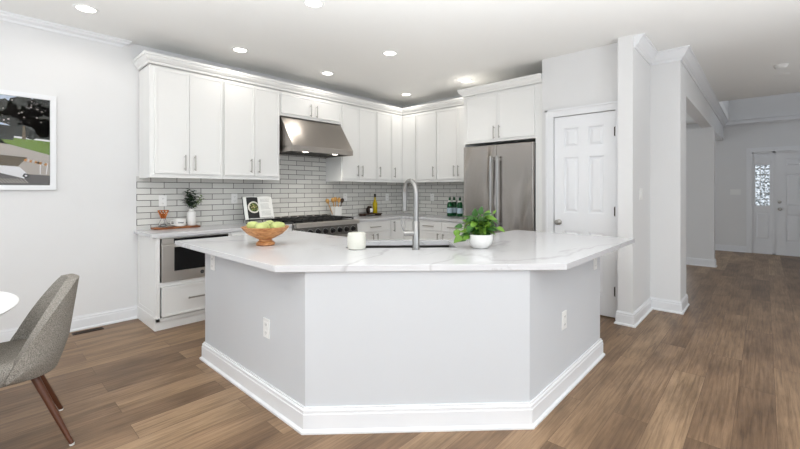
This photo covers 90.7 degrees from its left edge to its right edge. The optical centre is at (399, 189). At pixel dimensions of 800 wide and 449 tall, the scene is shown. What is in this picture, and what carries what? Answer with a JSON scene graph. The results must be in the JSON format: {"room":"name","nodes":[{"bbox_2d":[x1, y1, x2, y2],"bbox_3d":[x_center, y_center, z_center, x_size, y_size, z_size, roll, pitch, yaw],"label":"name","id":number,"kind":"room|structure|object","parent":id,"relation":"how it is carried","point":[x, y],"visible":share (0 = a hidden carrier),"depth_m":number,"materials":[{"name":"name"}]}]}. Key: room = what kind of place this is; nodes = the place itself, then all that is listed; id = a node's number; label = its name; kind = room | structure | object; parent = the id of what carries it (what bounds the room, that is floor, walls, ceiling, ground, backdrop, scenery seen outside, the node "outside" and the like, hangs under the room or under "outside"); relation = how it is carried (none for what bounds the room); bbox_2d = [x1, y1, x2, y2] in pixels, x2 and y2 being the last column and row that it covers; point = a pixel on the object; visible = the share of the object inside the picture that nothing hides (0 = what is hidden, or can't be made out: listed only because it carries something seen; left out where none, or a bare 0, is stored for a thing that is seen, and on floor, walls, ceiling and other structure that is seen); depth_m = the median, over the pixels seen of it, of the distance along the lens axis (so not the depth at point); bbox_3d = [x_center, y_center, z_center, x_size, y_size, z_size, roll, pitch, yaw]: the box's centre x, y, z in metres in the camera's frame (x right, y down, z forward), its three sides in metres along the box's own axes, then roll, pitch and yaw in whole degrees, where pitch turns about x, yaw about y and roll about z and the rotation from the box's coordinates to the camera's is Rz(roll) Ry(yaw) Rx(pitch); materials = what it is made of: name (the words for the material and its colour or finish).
{"room":"kitchen","nodes":[
{"label":"kitchen","id":0,"kind":"room"},
{"bbox_2d":[0,20,402,329],"bbox_3d":[-0.905,-0.091,6.142,0.140,2.822,14.800,0,0,43],"label":"wall","id":1,"kind":"structure","parent":0,"point":[84,227],"depth_m":3.75,"materials":[{"name":"paint"}]},
{"bbox_2d":[0,89,55,189],"bbox_3d":[-3.569,-0.425,3.130,0.030,0.850,1.280,0,0,43],"label":"framed picture","id":2,"kind":"object","parent":1,"relation":"attached to","point":[27,120],"visible":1,"depth_m":3.46,"materials":[{"name":"paper"}]},
{"bbox_2d":[0,10,131,47],"bbox_3d":[-4.260,-1.470,2.377,0.115,0.065,4.475,0,0,43],"label":"trim","id":3,"kind":"structure","parent":1,"relation":"attached to","point":[5,16],"depth_m":3.60,"materials":[{"name":"paint"}]},
{"bbox_2d":[0,305,137,342],"bbox_3d":[-4.240,1.255,2.404,0.028,0.130,4.543,0,0,43],"label":"baseboard","id":4,"kind":"structure","parent":1,"relation":"attached to","point":[82,322],"depth_m":3.82,"materials":[{"name":"paint"}]},
{"bbox_2d":[139,64,222,178],"bbox_3d":[-2.306,-0.673,4.204,0.410,1.103,0.708,0,0,43],"label":"upper cabinet","id":5,"kind":"object","parent":1,"relation":"attached to","point":[181,112],"visible":1,"depth_m":4.04,"materials":[{"name":"paint"}]},
{"bbox_2d":[132,50,463,114],"bbox_3d":[-0.842,-1.284,4.835,3.873,0.095,1.392,0,0,-42],"label":"crown molding","id":6,"kind":"structure","parent":5,"relation":"on","point":[144,58],"depth_m":4.76,"materials":[{"name":"paint"}]},
{"bbox_2d":[210,79,278,179],"bbox_3d":[-1.830,-0.673,4.721,0.410,1.103,0.693,0,0,43],"label":"upper cabinet","id":7,"kind":"object","parent":1,"relation":"attached to","point":[250,112],"visible":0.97,"depth_m":4.59,"materials":[{"name":"paint"}]},
{"bbox_2d":[136,154,402,229],"bbox_3d":[-1.330,-0.255,5.572,0.008,1.330,4.086,0,0,43],"label":"tile backsplash","id":8,"kind":"structure","parent":1,"relation":"attached to","point":[302,188],"depth_m":5.21,"materials":[{"name":"white tile"}]},
{"bbox_2d":[159,195,166,205],"bbox_3d":[-2.547,0.115,4.241,0.008,0.118,0.075,0,0,43],"label":"wall outlet","id":9,"kind":"object","parent":8,"relation":"attached to","point":[162,198],"visible":1,"depth_m":4.24,"materials":[{"name":"white plastic"}]},
{"bbox_2d":[231,194,236,203],"bbox_3d":[-2.018,0.105,4.814,0.008,0.118,0.075,0,0,43],"label":"wall outlet","id":10,"kind":"object","parent":8,"relation":"attached to","point":[233,196],"visible":1,"depth_m":4.80,"materials":[{"name":"white plastic"}]},
{"bbox_2d":[343,193,346,200],"bbox_3d":[-0.844,0.110,6.086,0.008,0.118,0.075,0,0,43],"label":"wall outlet","id":11,"kind":"object","parent":8,"relation":"attached to","point":[344,194],"visible":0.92,"depth_m":6.08,"materials":[{"name":"white plastic"}]},
{"bbox_2d":[279,91,340,124],"bbox_3d":[-1.267,-1.075,5.330,0.410,0.300,0.961,0,0,43],"label":"upper cabinet","id":12,"kind":"object","parent":1,"relation":"attached to","point":[291,105],"visible":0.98,"depth_m":5.17,"materials":[{"name":"paint"}]},
{"bbox_2d":[279,116,352,157],"bbox_3d":[-1.185,-0.693,5.274,0.604,0.445,0.945,0,0,43],"label":"range hood","id":13,"kind":"object","parent":1,"relation":"attached to","point":[298,137],"visible":0.96,"depth_m":5.08,"materials":[{"name":"silver metal"}]},
{"bbox_2d":[326,103,375,181],"bbox_3d":[-0.709,-0.673,5.936,0.410,1.103,0.683,0,0,43],"label":"upper cabinet","id":14,"kind":"object","parent":1,"relation":"attached to","point":[358,124],"visible":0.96,"depth_m":5.79,"materials":[{"name":"paint"}]},
{"bbox_2d":[376,111,390,181],"bbox_3d":[-0.364,-0.673,6.309,0.410,1.103,0.328,0,0,43],"label":"upper cabinet","id":15,"kind":"object","parent":1,"relation":"attached to","point":[383,119],"visible":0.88,"depth_m":6.19,"materials":[{"name":"paint"}]},
{"bbox_2d":[391,113,416,182],"bbox_3d":[0.069,-0.673,6.593,0.661,1.103,0.675,0,0,43],"label":"upper cabinet","id":16,"kind":"object","parent":1,"relation":"attached to","point":[403,128],"visible":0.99,"depth_m":6.41,"materials":[{"name":"paint"}]},
{"bbox_2d":[0,250,799,448],"bbox_3d":[2.091,1.345,3.445,8.400,0.050,14.700,0,0,43],"label":"floor","id":17,"kind":"structure","parent":0,"point":[724,372],"depth_m":2.60,"materials":[{"name":"brown wood"}]},
{"bbox_2d":[0,291,18,315],"bbox_3d":[-2.523,0.954,1.689,1.290,0.732,1.290,0,0,43],"label":"round table","id":18,"kind":"object","parent":17,"relation":"on","point":[8,301],"visible":1,"depth_m":2.08,"materials":[{"name":"white"}]},
{"bbox_2d":[0,274,78,445],"bbox_3d":[-2.023,0.903,2.046,0.518,0.833,0.572,0,0,44],"label":"dining chair","id":19,"kind":"object","parent":17,"relation":"on","point":[36,348],"visible":1,"depth_m":2.03,"materials":[{"name":"grey fabric"}]},
{"bbox_2d":[71,327,103,334],"bbox_3d":[-2.915,1.317,3.690,0.070,0.005,0.230,0,0,43],"label":"floor vent","id":20,"kind":"object","parent":17,"relation":"in","point":[99,328],"visible":1,"depth_m":3.68,"materials":[{"name":"brown metal"}]},
{"bbox_2d":[137,232,229,330],"bbox_3d":[-2.234,0.883,4.108,0.654,0.873,0.698,0,0,43],"label":"base cabinet","id":21,"kind":"object","parent":17,"relation":"on","point":[161,306],"depth_m":3.82,"materials":[{"name":"paint"}]},
{"bbox_2d":[230,227,291,235],"bbox_3d":[-1.745,0.883,4.639,0.654,0.873,0.738,0,0,43],"label":"base cabinet","id":22,"kind":"object","parent":17,"relation":"on","point":[289,228],"visible":0.1,"depth_m":4.26,"materials":[{"name":"paint"}]},
{"bbox_2d":[134,222,291,237],"bbox_3d":[-2.007,0.427,4.381,0.611,0.035,1.467,0,0,43],"label":"countertop","id":23,"kind":"structure","parent":22,"relation":"on","point":[223,228],"depth_m":4.00,"materials":[{"name":"stone"}]},
{"bbox_2d":[151,225,200,229],"bbox_3d":[-2.403,0.400,4.245,0.130,0.020,0.450,0,0,43],"label":"wooden board","id":24,"kind":"object","parent":23,"relation":"on","point":[185,226],"visible":0.94,"depth_m":4.19,"materials":[{"name":"brown wood"}]},
{"bbox_2d":[157,210,168,226],"bbox_3d":[-2.492,0.301,4.157,0.106,0.178,0.106,0,0,43],"label":"glass carafe","id":25,"kind":"object","parent":24,"relation":"on","point":[163,223],"visible":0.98,"depth_m":4.13,"materials":[{"name":"orange"}]},
{"bbox_2d":[170,218,185,225],"bbox_3d":[-2.389,0.350,4.261,0.140,0.080,0.118,0,0,-13],"label":"mug","id":26,"kind":"object","parent":24,"relation":"on","point":[179,221],"visible":0.95,"depth_m":4.22,"materials":[{"name":"ceramic"}]},
{"bbox_2d":[182,188,204,225],"bbox_3d":[-2.286,0.186,4.355,0.250,0.408,0.158,0,0,12],"label":"bottle vase","id":27,"kind":"object","parent":24,"relation":"on","point":[191,214],"visible":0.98,"depth_m":4.34,"materials":[{"name":"white ceramic"}]},
{"bbox_2d":[246,217,270,221],"bbox_3d":[-1.737,0.258,4.835,0.185,0.302,0.320,0,0,43],"label":"book stand","id":28,"kind":"object","parent":23,"relation":"on","point":[262,217],"visible":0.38,"depth_m":4.79,"materials":[{"name":"black metal"}]},
{"bbox_2d":[241,196,273,220],"bbox_3d":[-1.724,0.220,4.822,0.108,0.283,0.385,0,0,43],"label":"cookbook","id":29,"kind":"object","parent":28,"relation":"on","point":[255,208],"visible":1,"depth_m":4.80,"materials":[{"name":"white paper"}]},
{"bbox_2d":[267,214,358,236],"bbox_3d":[-1.120,0.834,5.235,0.744,0.972,0.975,0,0,43],"label":"gas range","id":30,"kind":"object","parent":17,"relation":"on","point":[328,224],"visible":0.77,"depth_m":5.10,"materials":[{"name":"silver metal"}]},
{"bbox_2d":[274,219,350,224],"bbox_3d":[-1.147,0.409,5.260,0.550,0.011,0.951,0,0,43],"label":"cooktop","id":31,"kind":"object","parent":30,"relation":"in","point":[294,222],"depth_m":5.01,"materials":[{"name":"black metal"}]},
{"bbox_2d":[357,220,389,239],"bbox_3d":[-0.586,0.883,5.895,0.654,0.873,0.700,0,0,43],"label":"base cabinet","id":32,"kind":"object","parent":17,"relation":"on","point":[374,230],"visible":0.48,"depth_m":5.72,"materials":[{"name":"paint"}]},
{"bbox_2d":[390,218,412,239],"bbox_3d":[0.053,0.883,6.431,0.865,0.873,0.945,0,0,43],"label":"base cabinet","id":33,"kind":"object","parent":17,"relation":"on","point":[396,232],"visible":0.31,"depth_m":6.10,"materials":[{"name":"paint"}]},
{"bbox_2d":[345,213,463,221],"bbox_3d":[0.150,0.427,5.860,1.776,0.035,1.656,0,0,43],"label":"countertop","id":34,"kind":"structure","parent":33,"relation":"on","point":[395,215],"depth_m":5.91,"materials":[{"name":"stone"}]},
{"bbox_2d":[331,206,341,215],"bbox_3d":[-0.934,0.327,5.801,0.100,0.165,0.120,0,0,43],"label":"utensil crock","id":35,"kind":"object","parent":34,"relation":"on","point":[337,211],"visible":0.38,"depth_m":5.77,"materials":[{"name":"white ceramic"}]},
{"bbox_2d":[358,213,381,215],"bbox_3d":[-0.474,0.391,6.329,0.140,0.038,0.400,0,0,43],"label":"serving tray","id":36,"kind":"object","parent":34,"relation":"on","point":[360,214],"visible":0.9,"depth_m":6.25,"materials":[{"name":"brown wood"}]},
{"bbox_2d":[366,206,372,212],"bbox_3d":[-0.486,0.313,6.300,0.116,0.118,0.114,0,0,43],"label":"spice jar","id":37,"kind":"object","parent":36,"relation":"on","point":[369,209],"visible":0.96,"depth_m":6.26,"materials":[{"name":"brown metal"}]},
{"bbox_2d":[373,194,376,212],"bbox_3d":[-0.406,0.217,6.417,0.076,0.310,0.076,0,0,43],"label":"oil bottle","id":38,"kind":"object","parent":36,"relation":"on","point":[374,201],"visible":0.98,"depth_m":6.38,"materials":[{"name":"yellow glass"}]},
{"bbox_2d":[447,196,451,215],"bbox_3d":[0.778,0.251,6.181,0.086,0.319,0.086,0,0,43],"label":"water bottle","id":39,"kind":"object","parent":34,"relation":"on","point":[449,204],"visible":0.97,"depth_m":6.15,"materials":[{"name":"green glass"}]},
{"bbox_2d":[452,196,456,215],"bbox_3d":[0.856,0.251,6.251,0.086,0.319,0.086,0,0,43],"label":"water bottle","id":40,"kind":"object","parent":34,"relation":"on","point":[454,205],"visible":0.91,"depth_m":6.22,"materials":[{"name":"green glass"}]},
{"bbox_2d":[457,196,462,216],"bbox_3d":[0.917,0.251,6.052,0.086,0.319,0.086,0,0,43],"label":"water bottle","id":41,"kind":"object","parent":34,"relation":"on","point":[459,205],"visible":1,"depth_m":6.02,"materials":[{"name":"green glass"}]},
{"bbox_2d":[199,253,604,434],"bbox_3d":[0.037,0.882,3.119,2.307,0.875,2.227,0,0,43],"label":"kitchen island","id":42,"kind":"object","parent":17,"relation":"on","point":[370,351],"visible":0.91,"depth_m":2.20,"materials":[{"name":"paint"}]},
{"bbox_2d":[210,255,214,270],"bbox_3d":[-1.414,0.545,2.980,0.070,0.118,0.008,0,0,43],"label":"wall outlet","id":43,"kind":"object","parent":42,"relation":"attached to","point":[212,258],"visible":0.88,"depth_m":2.97,"materials":[{"name":"white plastic"}]},
{"bbox_2d":[263,317,269,338],"bbox_3d":[-0.824,0.852,2.435,0.075,0.118,0.008,0,0,43],"label":"wall outlet","id":44,"kind":"object","parent":42,"relation":"attached to","point":[266,322],"visible":1,"depth_m":2.43,"materials":[{"name":"white plastic"}]},
{"bbox_2d":[175,230,634,271],"bbox_3d":[0.085,0.427,3.269,2.692,0.035,2.700,0,0,43],"label":"island countertop","id":45,"kind":"structure","parent":42,"relation":"on","point":[292,251],"depth_m":2.59,"materials":[{"name":"stone"}]},
{"bbox_2d":[241,225,288,245],"bbox_3d":[-1.003,0.341,2.946,0.344,0.139,0.344,0,0,43],"label":"wooden bowl","id":46,"kind":"object","parent":45,"relation":"on","point":[265,236],"visible":0.95,"depth_m":2.85,"materials":[{"name":"brown wood"}]},
{"bbox_2d":[246,221,257,227],"bbox_3d":[-1.093,0.277,2.946,0.092,0.088,0.096,0,0,-11],"label":"pear","id":47,"kind":"object","parent":46,"relation":"in","point":[251,224],"visible":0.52,"depth_m":2.91,"materials":[{"name":"green food"}]},
{"bbox_2d":[255,223,268,228],"bbox_3d":[-0.998,0.279,2.854,0.104,0.088,0.089,0,0,-7],"label":"pear","id":48,"kind":"object","parent":46,"relation":"in","point":[258,225],"visible":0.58,"depth_m":2.83,"materials":[{"name":"green food"}]},
{"bbox_2d":[271,222,284,227],"bbox_3d":[-0.906,0.280,2.939,0.105,0.088,0.088,0,0,2],"label":"pear","id":49,"kind":"object","parent":46,"relation":"in","point":[275,224],"visible":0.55,"depth_m":2.91,"materials":[{"name":"green food"}]},
{"bbox_2d":[347,232,365,249],"bbox_3d":[-0.301,0.353,2.748,0.128,0.114,0.128,0,0,43],"label":"candle jar","id":50,"kind":"object","parent":45,"relation":"on","point":[355,240],"visible":1,"depth_m":2.69,"materials":[{"name":"beige ceramic"}]},
{"bbox_2d":[366,245,451,247],"bbox_3d":[0.005,0.552,2.988,0.814,0.212,0.394,0,0,-2],"label":"sink","id":51,"kind":"object","parent":45,"relation":"in","point":[377,246],"visible":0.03,"depth_m":3.18,"materials":[{"name":"grey metal"}]},
{"bbox_2d":[401,179,419,249],"bbox_3d":[0.047,0.165,2.764,0.116,0.491,0.199,0,0,-34],"label":"faucet","id":52,"kind":"object","parent":45,"relation":"on","point":[415,232],"visible":1,"depth_m":2.71,"materials":[{"name":"silver metal"}]},
{"bbox_2d":[453,207,504,248],"bbox_3d":[0.543,0.262,2.802,0.342,0.296,0.277,0,0,-5],"label":"potted plant","id":53,"kind":"object","parent":45,"relation":"on","point":[482,227],"visible":1,"depth_m":2.76,"materials":[{"name":"green plant"}]},
{"bbox_2d":[562,310,566,329],"bbox_3d":[1.074,0.849,2.581,0.008,0.118,0.075,0,0,43],"label":"wall outlet","id":54,"kind":"object","parent":42,"relation":"attached to","point":[564,313],"visible":1,"depth_m":2.58,"materials":[{"name":"white plastic"}]},
{"bbox_2d":[419,219,463,239],"bbox_3d":[0.800,0.883,5.926,0.912,0.873,0.674,0,0,43],"label":"base cabinet","id":55,"kind":"object","parent":17,"relation":"on","point":[429,229],"visible":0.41,"depth_m":5.75,"materials":[{"name":"paint"}]},
{"bbox_2d":[464,142,535,233],"bbox_3d":[1.422,0.378,5.165,0.955,1.885,0.810,0,0,43],"label":"refrigerator","id":56,"kind":"object","parent":17,"relation":"on","point":[501,178],"visible":0.51,"depth_m":4.84,"materials":[{"name":"grey metal"}]},
{"bbox_2d":[464,83,541,231],"bbox_3d":[1.489,0.040,5.196,1.085,2.560,0.814,0,0,43],"label":"tall cabinet","id":57,"kind":"object","parent":17,"relation":"on","point":[514,115],"visible":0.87,"depth_m":4.85,"materials":[{"name":"paint"}]},
{"bbox_2d":[457,73,541,97],"bbox_3d":[1.312,-1.294,5.050,1.144,0.095,0.358,0,0,43],"label":"crown molding","id":58,"kind":"structure","parent":57,"relation":"on","point":[535,78],"depth_m":4.88,"materials":[{"name":"paint"}]},
{"bbox_2d":[0,0,799,123],"bbox_3d":[2.094,-1.562,3.375,8.500,0.120,14.800,0,0,43],"label":"ceiling","id":59,"kind":"structure","parent":0,"point":[737,45],"depth_m":3.77,"materials":[{"name":"paint"}]},
{"bbox_2d":[72,4,98,13],"bbox_3d":[-2.601,-1.500,3.271,0.176,0.009,0.176,0,0,43],"label":"recessed light","id":60,"kind":"object","parent":59,"relation":"in","point":[80,7],"visible":1,"depth_m":3.26,"materials":[{"name":"white plastic"}]},
{"bbox_2d":[231,47,248,52],"bbox_3d":[-1.713,-1.500,4.234,0.176,0.009,0.176,0,0,43],"label":"recessed light","id":61,"kind":"object","parent":59,"relation":"in","point":[235,49],"visible":1,"depth_m":4.24,"materials":[{"name":"white"}]},
{"bbox_2d":[302,0,324,7],"bbox_3d":[-0.694,-1.500,3.171,0.176,0.009,0.176,0,0,43],"label":"recessed light","id":62,"kind":"object","parent":59,"relation":"in","point":[309,3],"visible":1,"depth_m":3.17,"materials":[{"name":"white"}]},
{"bbox_2d":[321,71,333,74],"bbox_3d":[-0.933,-1.500,5.079,0.176,0.009,0.176,0,0,43],"label":"recessed light","id":63,"kind":"object","parent":59,"relation":"in","point":[322,72],"visible":1,"depth_m":5.07,"materials":[{"name":"white"}]},
{"bbox_2d":[382,50,397,55],"bbox_3d":[-0.110,-1.500,4.334,0.176,0.009,0.176,0,0,43],"label":"recessed light","id":64,"kind":"object","parent":59,"relation":"in","point":[388,52],"visible":1,"depth_m":4.33,"materials":[{"name":"white"}]},
{"bbox_2d":[460,79,472,82],"bbox_3d":[0.914,-1.500,5.443,0.176,0.009,0.176,0,0,43],"label":"recessed light","id":65,"kind":"object","parent":59,"relation":"in","point":[464,80],"visible":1,"depth_m":5.45,"materials":[{"name":"white"}]},
{"bbox_2d":[773,63,788,69],"bbox_3d":[4.583,-1.481,4.751,0.144,0.042,0.144,0,0,43],"label":"smoke detector","id":66,"kind":"object","parent":59,"relation":"attached to","point":[784,65],"visible":1,"depth_m":4.72,"materials":[{"name":"white plastic"}]},
{"bbox_2d":[403,82,541,115],"bbox_3d":[1.470,-0.091,5.855,3.740,2.822,0.120,0,0,43],"label":"crown molding","id":67,"kind":"structure","parent":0,"point":[458,96],"depth_m":6.51,"materials":[{"name":"paint"}]},
{"bbox_2d":[416,110,436,182],"bbox_3d":[0.534,-0.673,6.305,0.410,1.103,0.469,0,0,43],"label":"upper cabinet","id":68,"kind":"object","parent":67,"relation":"attached to","point":[426,122],"visible":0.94,"depth_m":6.16,"materials":[{"name":"paint"}]},
{"bbox_2d":[403,182,463,215],"bbox_3d":[0.711,0.134,6.468,1.775,0.552,0.008,0,0,43],"label":"tile backsplash","id":69,"kind":"structure","parent":67,"relation":"attached to","point":[441,191],"depth_m":6.57,"materials":[{"name":"white tile"}]},
{"bbox_2d":[437,105,463,181],"bbox_3d":[0.943,-0.673,5.927,0.700,1.103,0.469,0,0,43],"label":"upper cabinet","id":70,"kind":"object","parent":67,"relation":"attached to","point":[450,121],"visible":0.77,"depth_m":5.85,"materials":[{"name":"paint"}]},
{"bbox_2d":[542,43,617,232],"bbox_3d":[2.205,-0.091,4.565,0.819,2.822,0.780,0,0,43],"label":"wall","id":71,"kind":"structure","parent":0,"point":[589,76],"depth_m":4.31,"materials":[{"name":"paint"}]},
{"bbox_2d":[545,101,617,319],"bbox_3d":[1.943,0.207,4.263,0.750,2.225,0.110,0,0,43],"label":"door","id":72,"kind":"structure","parent":71,"relation":"in","point":[586,145],"depth_m":4.23,"materials":[{"name":"paint"}]},
{"bbox_2d":[618,35,649,312],"bbox_3d":[2.510,-0.091,4.195,0.131,2.822,0.910,0,0,43],"label":"wall","id":73,"kind":"structure","parent":0,"point":[633,70],"depth_m":3.89,"materials":[{"name":"paint"}]},
{"bbox_2d":[639,188,642,199],"bbox_3d":[2.476,0.040,4.056,0.009,0.118,0.120,0,0,43],"label":"light switch","id":74,"kind":"object","parent":73,"relation":"attached to","point":[640,189],"visible":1,"depth_m":4.04,"materials":[{"name":"white plastic"}]},
{"bbox_2d":[614,294,689,327],"bbox_3d":[2.719,1.255,4.219,0.462,0.130,1.286,0,0,43],"label":"baseboard","id":75,"kind":"structure","parent":73,"relation":"attached to","point":[623,318],"depth_m":4.21,"materials":[{"name":"paint"}]},
{"bbox_2d":[650,61,685,300],"bbox_3d":[2.983,-0.091,4.520,0.426,2.822,0.430,0,0,43],"label":"wall pillar","id":76,"kind":"structure","parent":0,"point":[667,80],"depth_m":4.31,"materials":[{"name":"paint"}]},
{"bbox_2d":[686,127,714,259],"bbox_3d":[5.273,0.120,6.938,0.400,2.400,0.150,0,0,43],"label":"wall column","id":77,"kind":"structure","parent":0,"point":[700,142],"depth_m":6.88,"materials":[{"name":"paint"}]},
{"bbox_2d":[686,257,716,267],"bbox_3d":[5.264,1.255,6.928,0.456,0.130,0.178,0,0,43],"label":"baseboard","id":78,"kind":"structure","parent":77,"relation":"attached to","point":[689,261],"depth_m":6.85,"materials":[{"name":"paint"}]},
{"bbox_2d":[686,70,722,140],"bbox_3d":[5.113,-1.291,6.617,0.140,0.422,5.540,0,0,43],"label":"wall header","id":79,"kind":"structure","parent":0,"point":[698,108],"depth_m":5.72,"materials":[{"name":"paint"}]},
{"bbox_2d":[634,33,727,125],"bbox_3d":[4.689,-1.443,6.191,0.365,0.118,6.740,0,0,43],"label":"trim","id":80,"kind":"structure","parent":79,"relation":"attached to","point":[643,45],"depth_m":4.32,"materials":[{"name":"paint"}]},
{"bbox_2d":[722,101,728,114],"bbox_3d":[7.136,-2.851,6.886,2.530,2.458,2.800,0,0,43],"label":"wall","id":81,"kind":"structure","parent":0,"point":[726,103],"depth_m":8.17,"materials":[{"name":"paint"}]},
{"bbox_2d":[686,92,799,245],"bbox_3d":[6.502,-1.380,9.199,6.600,5.400,0.140,0,0,43],"label":"wall","id":82,"kind":"structure","parent":0,"point":[730,153],"depth_m":8.41,"materials":[{"name":"paint"}]},
{"bbox_2d":[715,244,746,252],"bbox_3d":[5.692,1.255,9.832,4.430,0.130,0.028,0,0,43],"label":"baseboard","id":83,"kind":"structure","parent":82,"relation":"attached to","point":[720,247],"depth_m":8.51,"materials":[{"name":"paint"}]},
{"bbox_2d":[730,189,740,194],"bbox_3d":[7.189,0.043,8.464,0.170,0.118,0.009,0,0,43],"label":"light switch","id":84,"kind":"object","parent":82,"relation":"attached to","point":[732,191],"visible":1,"depth_m":8.46,"materials":[{"name":"white plastic"}]},
{"bbox_2d":[723,114,799,126],"bbox_3d":[7.900,-1.437,7.780,2.380,0.130,0.050,0,0,43],"label":"trim","id":85,"kind":"structure","parent":82,"relation":"attached to","point":[793,117],"depth_m":8.14,"materials":[{"name":"paint"}]},
{"bbox_2d":[746,145,799,256],"bbox_3d":[7.872,0.220,7.867,1.460,2.200,0.159,0,0,43],"label":"door","id":86,"kind":"structure","parent":82,"relation":"in","point":[785,159],"depth_m":7.99,"materials":[{"name":"paint"}]},
{"bbox_2d":[753,153,771,252],"bbox_3d":[7.520,0.270,8.196,0.307,2.060,0.054,0,0,43],"label":"window","id":87,"kind":"structure","parent":86,"relation":"attached to","point":[762,163],"depth_m":8.19,"materials":[{"name":"glass"}]},
{"bbox_2d":[754,157,770,165],"bbox_3d":[7.508,-0.590,8.180,0.260,0.160,0.014,0,0,43],"label":"roller blind","id":88,"kind":"object","parent":87,"relation":"attached to","point":[758,161],"depth_m":8.18,"materials":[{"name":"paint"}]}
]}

